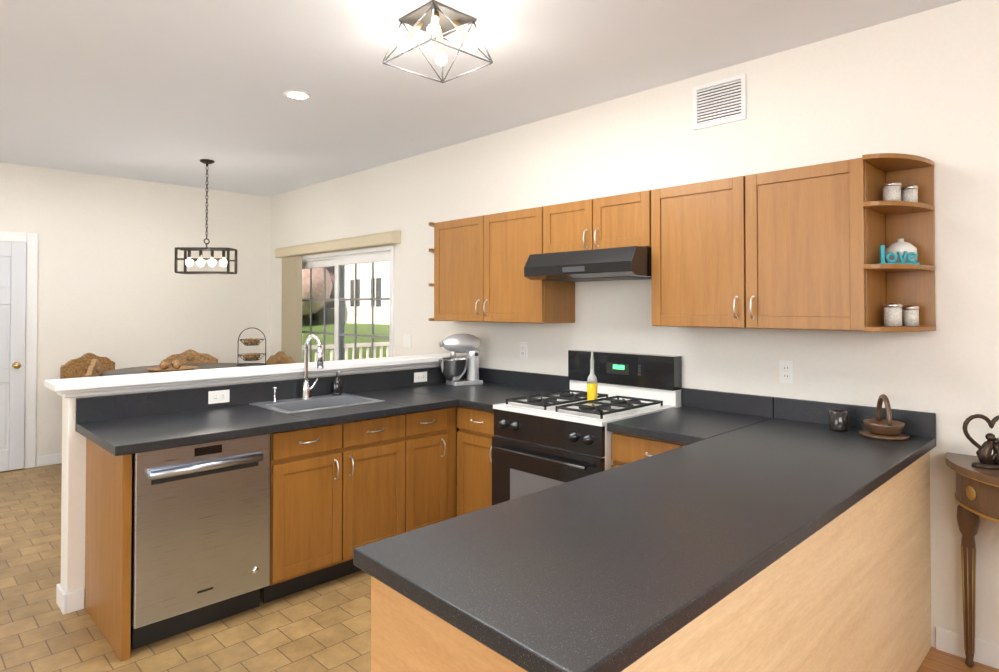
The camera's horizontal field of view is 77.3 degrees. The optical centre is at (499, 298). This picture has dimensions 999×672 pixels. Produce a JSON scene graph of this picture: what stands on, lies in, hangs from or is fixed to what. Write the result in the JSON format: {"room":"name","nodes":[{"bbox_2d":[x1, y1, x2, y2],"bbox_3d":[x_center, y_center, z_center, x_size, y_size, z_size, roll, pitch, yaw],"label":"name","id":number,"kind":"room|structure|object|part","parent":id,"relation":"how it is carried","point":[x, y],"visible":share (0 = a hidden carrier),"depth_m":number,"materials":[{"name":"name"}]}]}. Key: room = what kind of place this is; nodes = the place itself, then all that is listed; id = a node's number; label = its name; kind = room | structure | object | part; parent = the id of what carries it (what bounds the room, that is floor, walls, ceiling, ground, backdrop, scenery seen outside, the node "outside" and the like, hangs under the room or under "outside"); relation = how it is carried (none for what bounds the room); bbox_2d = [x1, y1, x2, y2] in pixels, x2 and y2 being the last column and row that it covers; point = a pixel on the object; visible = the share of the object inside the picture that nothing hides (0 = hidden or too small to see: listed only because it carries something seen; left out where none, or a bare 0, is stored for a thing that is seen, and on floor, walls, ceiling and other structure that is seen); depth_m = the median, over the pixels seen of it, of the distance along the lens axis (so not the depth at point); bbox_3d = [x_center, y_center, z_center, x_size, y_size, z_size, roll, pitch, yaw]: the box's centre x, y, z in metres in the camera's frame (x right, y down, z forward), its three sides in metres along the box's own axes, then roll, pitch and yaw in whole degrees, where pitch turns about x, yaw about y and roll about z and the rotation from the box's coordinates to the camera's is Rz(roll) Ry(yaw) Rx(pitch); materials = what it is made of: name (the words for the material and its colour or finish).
{"room":"kitchen and dining room","nodes":[
{"label":"kitchen and dining room","id":0,"kind":"room"},
{"bbox_2d":[0,162,270,471],"bbox_3d":[-5.259,0.153,4.943,7.030,2.780,0.160,1,-1,-45],"label":"wall","id":1,"kind":"structure","parent":0,"point":[112,285],"depth_m":6.34,"materials":[{"name":"paint"}]},
{"bbox_2d":[0,241,25,471],"bbox_3d":[-4.595,0.511,5.390,0.810,2.053,0.122,1,-1,-45],"label":"door leaf","id":2,"kind":"structure","parent":1,"relation":"in","point":[12,316],"depth_m":5.62,"materials":[{"name":"white paint"}]},
{"bbox_3d":[-4.339,0.603,5.613,0.060,0.060,0.080,1,-1,-45],"label":"door leaf knob","id":3,"kind":"part","parent":2,"relation":"part of","materials":[{"name":"gold metal"}]},
{"bbox_2d":[0,231,37,468],"bbox_3d":[-4.633,0.473,5.429,0.988,2.154,0.021,1,-1,-45],"label":"door frame","id":4,"kind":"structure","parent":1,"relation":"attached to","point":[30,240],"depth_m":5.74,"materials":[{"name":"white wood"}]},
{"bbox_2d":[36,453,61,466],"bbox_3d":[-3.490,1.519,6.551,2.224,0.095,0.016,1,-1,-45],"label":"baseboard","id":5,"kind":"structure","parent":1,"relation":"attached to","point":[51,459],"depth_m":5.83,"materials":[{"name":"white"}]},
{"bbox_2d":[0,463,370,671],"bbox_3d":[-2.911,1.541,2.667,7.190,0.060,6.670,1,-1,-45],"label":"floor","id":6,"kind":"structure","parent":0,"point":[325,627],"depth_m":2.88,"materials":[{"name":"beige tile"}]},
{"bbox_2d":[60,353,114,378],"bbox_3d":[-3.669,1.032,5.789,0.465,1.047,0.517,0,-1,18],"label":"dining chair","id":7,"kind":"object","parent":6,"relation":"on","point":[75,368],"visible":0.27,"depth_m":5.77,"materials":[{"name":"brown wicker"}]},
{"bbox_2d":[83,359,102,376],"bbox_3d":[-3.174,1.024,5.238,0.466,1.047,0.520,0,-1,-24],"label":"dining chair","id":8,"kind":"object","parent":6,"relation":"on","point":[94,369],"visible":0.15,"depth_m":5.10,"materials":[{"name":"brown wood"}]},
{"bbox_2d":[85,438,131,660],"bbox_3d":[-1.791,1.079,2.846,0.035,0.869,0.655,1,-1,-45],"label":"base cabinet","id":9,"kind":"object","parent":6,"relation":"on","point":[108,519],"visible":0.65,"depth_m":2.74,"materials":[{"name":"brown wood"}]},
{"bbox_2d":[100,363,264,375],"bbox_3d":[-2.686,1.086,5.451,1.360,0.930,1.360,1,-1,-45],"label":"dining table","id":10,"kind":"object","parent":6,"relation":"on","point":[141,370],"visible":0.17,"depth_m":5.64,"materials":[{"name":"brown wood"}]},
{"bbox_2d":[146,360,196,371],"bbox_3d":[-2.828,0.576,5.389,0.400,0.084,0.400,1,-1,-45],"label":"decorative tray","id":11,"kind":"object","parent":10,"relation":"on","point":[167,367],"visible":1,"depth_m":5.36,"materials":[{"name":"brown wood"}]},
{"bbox_2d":[236,327,266,366],"bbox_3d":[-2.320,0.448,5.851,0.264,0.354,0.264,1,-1,-45],"label":"wire basket stand","id":12,"kind":"object","parent":10,"relation":"on","point":[252,342],"visible":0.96,"depth_m":5.84,"materials":[{"name":"black metal"}]},
{"bbox_2d":[161,349,217,363],"bbox_3d":[-3.055,1.038,6.174,0.519,1.047,0.466,0,-1,-29],"label":"dining chair","id":13,"kind":"object","parent":6,"relation":"on","point":[188,356],"visible":0.15,"depth_m":6.33,"materials":[{"name":"brown wicker"}]},
{"bbox_2d":[131,434,269,649],"bbox_3d":[-1.537,1.084,3.046,0.589,0.865,0.674,1,-1,-45],"label":"dishwasher","id":14,"kind":"object","parent":6,"relation":"on","point":[173,626],"depth_m":2.81,"materials":[{"name":"grey metal"}]},
{"bbox_3d":[-1.339,1.022,2.847,0.589,0.743,0.043,1,-1,-45],"label":"dishwasher door","id":15,"kind":"part","parent":14,"relation":"part of","materials":[{"name":"silver metal"}]},
{"bbox_3d":[-1.312,0.997,2.820,0.487,0.652,0.034,1,-1,-45],"label":"dishwasher handle","id":16,"kind":"part","parent":14,"relation":"part of","materials":[{"name":"silver metal"}]},
{"bbox_2d":[266,351,295,364],"bbox_3d":[-2.267,1.034,5.942,0.483,1.047,0.530,1,-1,-45],"label":"dining chair","id":17,"kind":"object","parent":6,"relation":"on","point":[280,357],"visible":0.15,"depth_m":6.06,"materials":[{"name":"brown wicker"}]},
{"bbox_2d":[263,406,456,602],"bbox_3d":[-0.894,1.091,3.683,1.201,0.869,0.676,1,-1,-45],"label":"base cabinet","id":18,"kind":"object","parent":6,"relation":"on","point":[339,492],"visible":0.75,"depth_m":3.36,"materials":[{"name":"brown wood"}]},
{"bbox_2d":[75,367,466,455],"bbox_3d":[-0.895,0.575,3.692,2.578,0.160,0.728,1,-1,-45],"label":"countertop","id":19,"kind":"structure","parent":18,"relation":"on","point":[122,424],"depth_m":3.25,"materials":[{"name":"stone"}]},
{"bbox_2d":[301,334,323,398],"bbox_3d":[-1.107,0.412,3.775,0.110,0.394,0.223,1,-1,-45],"label":"sink faucet","id":20,"kind":"object","parent":19,"relation":"on","point":[306,388],"visible":1,"depth_m":3.79,"materials":[{"name":"silver metal"}]},
{"bbox_2d":[249,393,384,413],"bbox_3d":[-1.065,0.705,3.664,0.620,0.194,0.472,1,-1,-45],"label":"sink basin","id":21,"kind":"object","parent":19,"relation":"in","point":[300,405],"visible":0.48,"depth_m":3.74,"materials":[{"name":"grey metal"}]},
{"bbox_2d":[272,387,276,401],"bbox_3d":[-1.324,0.564,3.679,0.028,0.088,0.027,1,-1,-45],"label":"soap dispenser","id":22,"kind":"object","parent":21,"relation":"on","point":[274,388],"visible":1,"depth_m":3.67,"materials":[{"name":"silver metal"}]},
{"bbox_2d":[332,371,341,395],"bbox_3d":[-1.033,0.535,3.968,0.066,0.153,0.065,1,-1,-45],"label":"soap dispenser","id":23,"kind":"object","parent":21,"relation":"on","point":[337,386],"visible":0.98,"depth_m":3.94,"materials":[{"name":"black glass"}]},
{"bbox_2d":[456,406,496,516],"bbox_3d":[-0.121,1.098,4.207,0.744,0.869,1.019,1,-1,-45],"label":"base cabinet","id":24,"kind":"object","parent":6,"relation":"on","point":[475,430],"visible":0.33,"depth_m":3.77,"materials":[{"name":"brown wood"}]},
{"bbox_2d":[395,367,773,444],"bbox_3d":[0.333,0.584,3.760,0.738,0.145,2.314,1,-1,-45],"label":"countertop","id":25,"kind":"structure","parent":24,"relation":"on","point":[699,415],"depth_m":3.38,"materials":[{"name":"stone"}]},
{"bbox_2d":[439,334,482,385],"bbox_3d":[-0.288,0.441,4.554,0.326,0.371,0.231,1,-1,-45],"label":"stand mixer","id":26,"kind":"object","parent":25,"relation":"on","point":[453,370],"visible":1,"depth_m":4.49,"materials":[{"name":"silver metal"}]},
{"bbox_2d":[371,576,734,671],"bbox_3d":[0.092,1.058,1.410,0.559,0.868,0.613,1,-1,-45],"label":"base cabinet","id":27,"kind":"object","parent":6,"relation":"on","point":[406,636],"depth_m":1.30,"materials":[{"name":"brown wood"}]},
{"bbox_2d":[353,397,935,671],"bbox_3d":[0.765,0.560,2.073,2.498,0.145,0.688,1,-1,-45],"label":"countertop","id":28,"kind":"structure","parent":27,"relation":"on","point":[621,568],"depth_m":1.51,"materials":[{"name":"stone"}]},
{"bbox_2d":[829,410,847,431],"bbox_3d":[1.551,0.558,2.858,0.076,0.088,0.075,1,-1,-45],"label":"candle jar","id":29,"kind":"object","parent":28,"relation":"on","point":[838,420],"visible":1,"depth_m":2.83,"materials":[{"name":"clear glass"}]},
{"bbox_2d":[859,394,909,440],"bbox_3d":[1.675,0.508,2.720,0.190,0.183,0.190,1,-1,-45],"label":"basket","id":30,"kind":"object","parent":28,"relation":"on","point":[887,428],"visible":1,"depth_m":2.68,"materials":[{"name":"brown wood"}]},
{"bbox_2d":[492,350,681,504],"bbox_3d":[0.478,0.926,3.538,0.832,1.195,0.761,1,-1,-45],"label":"stove","id":31,"kind":"object","parent":6,"relation":"on","point":[649,376],"depth_m":3.44,"materials":[{"name":"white metal"}]},
{"bbox_3d":[0.216,1.020,3.277,0.094,0.476,0.753,1,-1,-45],"label":"stove door","id":32,"kind":"part","parent":31,"relation":"part of","materials":[{"name":"black metal"}]},
{"bbox_3d":[0.444,0.652,3.509,0.668,0.154,0.671,1,-1,-45],"label":"stove top","id":33,"kind":"part","parent":31,"relation":"part of","materials":[{"name":"white metal"}]},
{"bbox_2d":[587,351,597,403],"bbox_3d":[0.535,0.455,3.602,0.061,0.300,0.059,1,-1,-45],"label":"oil bottle","id":34,"kind":"object","parent":31,"relation":"on","point":[592,388],"visible":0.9,"depth_m":3.58,"materials":[{"name":"yellow glass"}]},
{"bbox_2d":[612,432,686,467],"bbox_3d":[0.962,1.083,3.114,0.744,0.869,0.504,1,-1,-45],"label":"base cabinet","id":35,"kind":"object","parent":6,"relation":"on","point":[626,448],"visible":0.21,"depth_m":2.97,"materials":[{"name":"brown wood"}]},
{"bbox_2d":[735,536,814,671],"bbox_3d":[0.419,1.063,1.734,0.598,0.868,0.613,1,-1,-45],"label":"base cabinet","id":36,"kind":"object","parent":6,"relation":"on","point":[775,616],"depth_m":1.55,"materials":[{"name":"brown wood"}]},
{"bbox_2d":[811,499,866,671],"bbox_3d":[0.760,1.068,2.072,0.598,0.868,0.613,1,-1,-45],"label":"base cabinet","id":37,"kind":"object","parent":6,"relation":"on","point":[849,590],"depth_m":1.88,"materials":[{"name":"brown wood"}]},
{"bbox_2d":[863,487,882,671],"bbox_3d":[0.997,1.071,2.307,0.305,0.868,0.613,1,-1,-45],"label":"base cabinet","id":38,"kind":"object","parent":6,"relation":"on","point":[871,501],"depth_m":2.11,"materials":[{"name":"brown wood"}]},
{"bbox_2d":[879,451,930,671],"bbox_3d":[1.357,1.076,2.663,0.817,0.868,0.613,1,-1,-45],"label":"base cabinet","id":39,"kind":"object","parent":6,"relation":"on","point":[904,500],"depth_m":2.42,"materials":[{"name":"brown wood"}]},
{"bbox_2d":[44,353,465,606],"bbox_3d":[-1.235,0.974,3.962,2.673,1.110,0.270,1,-1,-45],"label":"wall","id":40,"kind":"structure","parent":0,"point":[69,391],"depth_m":3.14,"materials":[{"name":"paint"}]},
{"bbox_2d":[56,583,84,605],"bbox_3d":[-1.272,1.483,4.028,2.623,0.095,0.013,1,-1,-45],"label":"baseboard","id":41,"kind":"structure","parent":40,"relation":"attached to","point":[62,598],"depth_m":3.03,"materials":[{"name":"white wood"}]},
{"bbox_2d":[208,390,229,403],"bbox_3d":[-1.572,0.551,3.500,0.114,0.070,0.010,1,-1,-45],"label":"outlet","id":42,"kind":"object","parent":40,"relation":"attached to","point":[220,396],"visible":1,"depth_m":3.50,"materials":[{"name":"white plastic"}]},
{"bbox_2d":[414,372,426,382],"bbox_3d":[-0.567,0.565,4.495,0.114,0.070,0.010,1,-1,-45],"label":"outlet","id":43,"kind":"object","parent":40,"relation":"attached to","point":[420,376],"visible":1,"depth_m":4.49,"materials":[{"name":"white plastic"}]},
{"bbox_2d":[0,0,961,196],"bbox_3d":[-1.447,-1.340,1.230,7.190,0.100,10.830,1,-1,-45],"label":"ceiling","id":44,"kind":"structure","parent":0,"point":[169,91],"depth_m":3.46,"materials":[{"name":"white paint"}]},
{"bbox_2d":[174,159,236,273],"bbox_3d":[-2.601,-0.724,5.548,0.468,1.006,0.188,0,-1,-2],"label":"dining pendant light","id":45,"kind":"object","parent":44,"relation":"hanging from","point":[200,260],"visible":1,"depth_m":5.52,"materials":[{"name":"black metal"}]},
{"bbox_2d":[283,90,311,100],"bbox_3d":[-1.244,-1.249,3.845,0.170,0.006,0.170,1,-1,-45],"label":"recessed light","id":46,"kind":"object","parent":44,"relation":"in","point":[297,95],"visible":1,"depth_m":3.85,"materials":[{"name":"white"}]},
{"bbox_2d":[382,0,492,82],"bbox_3d":[-0.280,-1.164,2.828,0.359,0.204,0.358,1,-1,-45],"label":"ceiling light","id":47,"kind":"object","parent":44,"relation":"attached to","point":[438,21],"visible":1,"depth_m":2.81,"materials":[{"name":"grey metal"}]},
{"bbox_2d":[270,0,998,647],"bbox_3d":[1.050,0.135,3.683,0.160,2.780,10.830,1,-1,-45],"label":"wall","id":48,"kind":"structure","parent":0,"point":[924,84],"depth_m":3.17,"materials":[{"name":"paint"}]},
{"bbox_2d":[281,256,301,362],"bbox_3d":[-2.291,0.541,6.875,0.063,2.000,0.355,1,-1,-45],"label":"vertical blinds","id":49,"kind":"object","parent":48,"relation":"attached to","point":[291,327],"visible":0.6,"depth_m":6.82,"materials":[{"name":"beige fabric"}]},
{"bbox_2d":[275,231,400,257],"bbox_3d":[-1.709,-0.530,6.295,0.095,0.115,2.290,1,-1,-45],"label":"valance","id":50,"kind":"object","parent":48,"relation":"attached to","point":[372,240],"visible":0.9,"depth_m":6.05,"materials":[{"name":"beige fabric"}]},
{"bbox_2d":[302,261,389,361],"bbox_3d":[-1.635,0.535,6.375,0.042,1.757,1.874,1,-1,-45],"label":"window","id":51,"kind":"structure","parent":48,"relation":"in","point":[381,279],"depth_m":6.21,"materials":[{"name":"clear glass"}]},
{"bbox_2d":[302,245,394,362],"bbox_3d":[-1.650,0.550,6.359,0.122,2.027,2.114,1,-1,-45],"label":"door frame","id":52,"kind":"structure","parent":48,"relation":"attached to","point":[355,257],"depth_m":6.13,"materials":[{"name":"white"}]},
{"bbox_2d":[403,334,411,347],"bbox_3d":[-0.804,0.370,5.426,0.013,0.114,0.115,1,-1,-45],"label":"light switch","id":53,"kind":"object","parent":48,"relation":"attached to","point":[407,341],"visible":1,"depth_m":5.42,"materials":[{"name":"white plastic"}]},
{"bbox_2d":[428,222,435,320],"bbox_3d":[-0.436,-0.199,4.814,0.358,0.736,0.140,1,-1,-45],"label":"shelf","id":54,"kind":"object","parent":48,"relation":"attached to","point":[431,224],"visible":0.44,"depth_m":4.66,"materials":[{"name":"brown wood"}]},
{"bbox_2d":[434,206,574,323],"bbox_3d":[-0.008,-0.205,4.381,0.364,0.736,1.077,1,-1,-45],"label":"upper cabinet","id":55,"kind":"object","parent":48,"relation":"attached to","point":[479,263],"visible":0.94,"depth_m":4.20,"materials":[{"name":"brown wood"}]},
{"bbox_2d":[520,342,526,358],"bbox_3d":[0.169,0.369,4.447,0.010,0.114,0.070,1,-1,-45],"label":"outlet","id":56,"kind":"object","parent":48,"relation":"attached to","point":[523,349],"visible":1,"depth_m":4.44,"materials":[{"name":"white plastic"}]},
{"bbox_2d":[543,190,650,253],"bbox_3d":[0.642,-0.428,3.728,0.364,0.308,0.767,1,-1,-45],"label":"upper cabinet","id":57,"kind":"object","parent":48,"relation":"attached to","point":[621,220],"visible":0.69,"depth_m":3.59,"materials":[{"name":"brown wood"}]},
{"bbox_2d":[524,246,650,281],"bbox_3d":[0.591,-0.191,3.677,0.500,0.158,0.760,1,-1,-45],"label":"range hood","id":58,"kind":"object","parent":57,"relation":"attached to","point":[621,263],"visible":0.92,"depth_m":3.46,"materials":[{"name":"black metal"}]},
{"bbox_2d":[693,73,745,129],"bbox_3d":[1.202,-1.074,3.422,0.012,0.240,0.300,1,-1,-45],"label":"air vent","id":59,"kind":"object","parent":48,"relation":"in","point":[719,102],"visible":1,"depth_m":3.42,"materials":[{"name":"white metal"}]},
{"bbox_2d":[651,158,885,330],"bbox_3d":[1.275,-0.223,3.086,0.364,0.736,1.027,1,-1,-45],"label":"upper cabinet","id":60,"kind":"object","parent":48,"relation":"attached to","point":[797,248],"visible":0.94,"depth_m":2.89,"materials":[{"name":"brown wood"}]},
{"bbox_2d":[779,360,793,383],"bbox_3d":[1.450,0.371,3.154,0.010,0.114,0.070,1,-1,-45],"label":"outlet","id":61,"kind":"object","parent":48,"relation":"attached to","point":[786,371],"visible":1,"depth_m":3.15,"materials":[{"name":"white plastic"}]},
{"bbox_2d":[862,153,935,331],"bbox_3d":[1.703,-0.230,2.655,0.358,0.736,0.185,1,-1,-45],"label":"shelf","id":62,"kind":"object","parent":48,"relation":"attached to","point":[913,223],"visible":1,"depth_m":2.73,"materials":[{"name":"brown wood"}]},
{"bbox_2d":[878,245,919,264],"bbox_3d":[1.700,-0.185,2.659,0.160,0.085,0.016,0,-1,5],"label":"love sign","id":63,"kind":"object","parent":62,"relation":"on","point":[882,255],"visible":1,"depth_m":2.65,"materials":[{"name":"teal paint"}]},
{"bbox_2d":[885,239,916,262],"bbox_3d":[1.759,-0.202,2.737,0.120,0.122,0.118,1,-1,-45],"label":"canister","id":64,"kind":"object","parent":62,"relation":"on","point":[901,245],"visible":0.56,"depth_m":2.70,"materials":[{"name":"white ceramic"}]},
{"bbox_2d":[936,626,998,668],"bbox_3d":[3.275,1.444,1.294,0.014,0.095,3.950,1,-1,-45],"label":"baseboard","id":65,"kind":"structure","parent":48,"relation":"attached to","point":[952,642],"depth_m":2.62,"materials":[{"name":"white"}]},
{"bbox_2d":[917,646,998,671],"bbox_3d":[0.900,1.486,-1.180,7.190,0.060,4.160,1,-1,-45],"label":"floor","id":66,"kind":"structure","parent":0,"point":[935,660],"depth_m":2.58,"materials":[{"name":"brown wood"}]},
{"bbox_2d":[945,452,998,667],"bbox_3d":[2.066,1.079,2.227,0.420,0.852,0.840,1,-1,-45],"label":"console table","id":67,"kind":"object","parent":66,"relation":"on","point":[976,495],"visible":1,"depth_m":2.54,"materials":[{"name":"brown wood"}]},
{"bbox_2d":[962,414,998,469],"bbox_3d":[1.914,0.552,2.429,0.149,0.204,0.163,1,-1,-45],"label":"heart sculpture","id":68,"kind":"object","parent":67,"relation":"on","point":[987,458],"visible":1,"depth_m":2.42,"materials":[{"name":"brown metal"}]}
]}

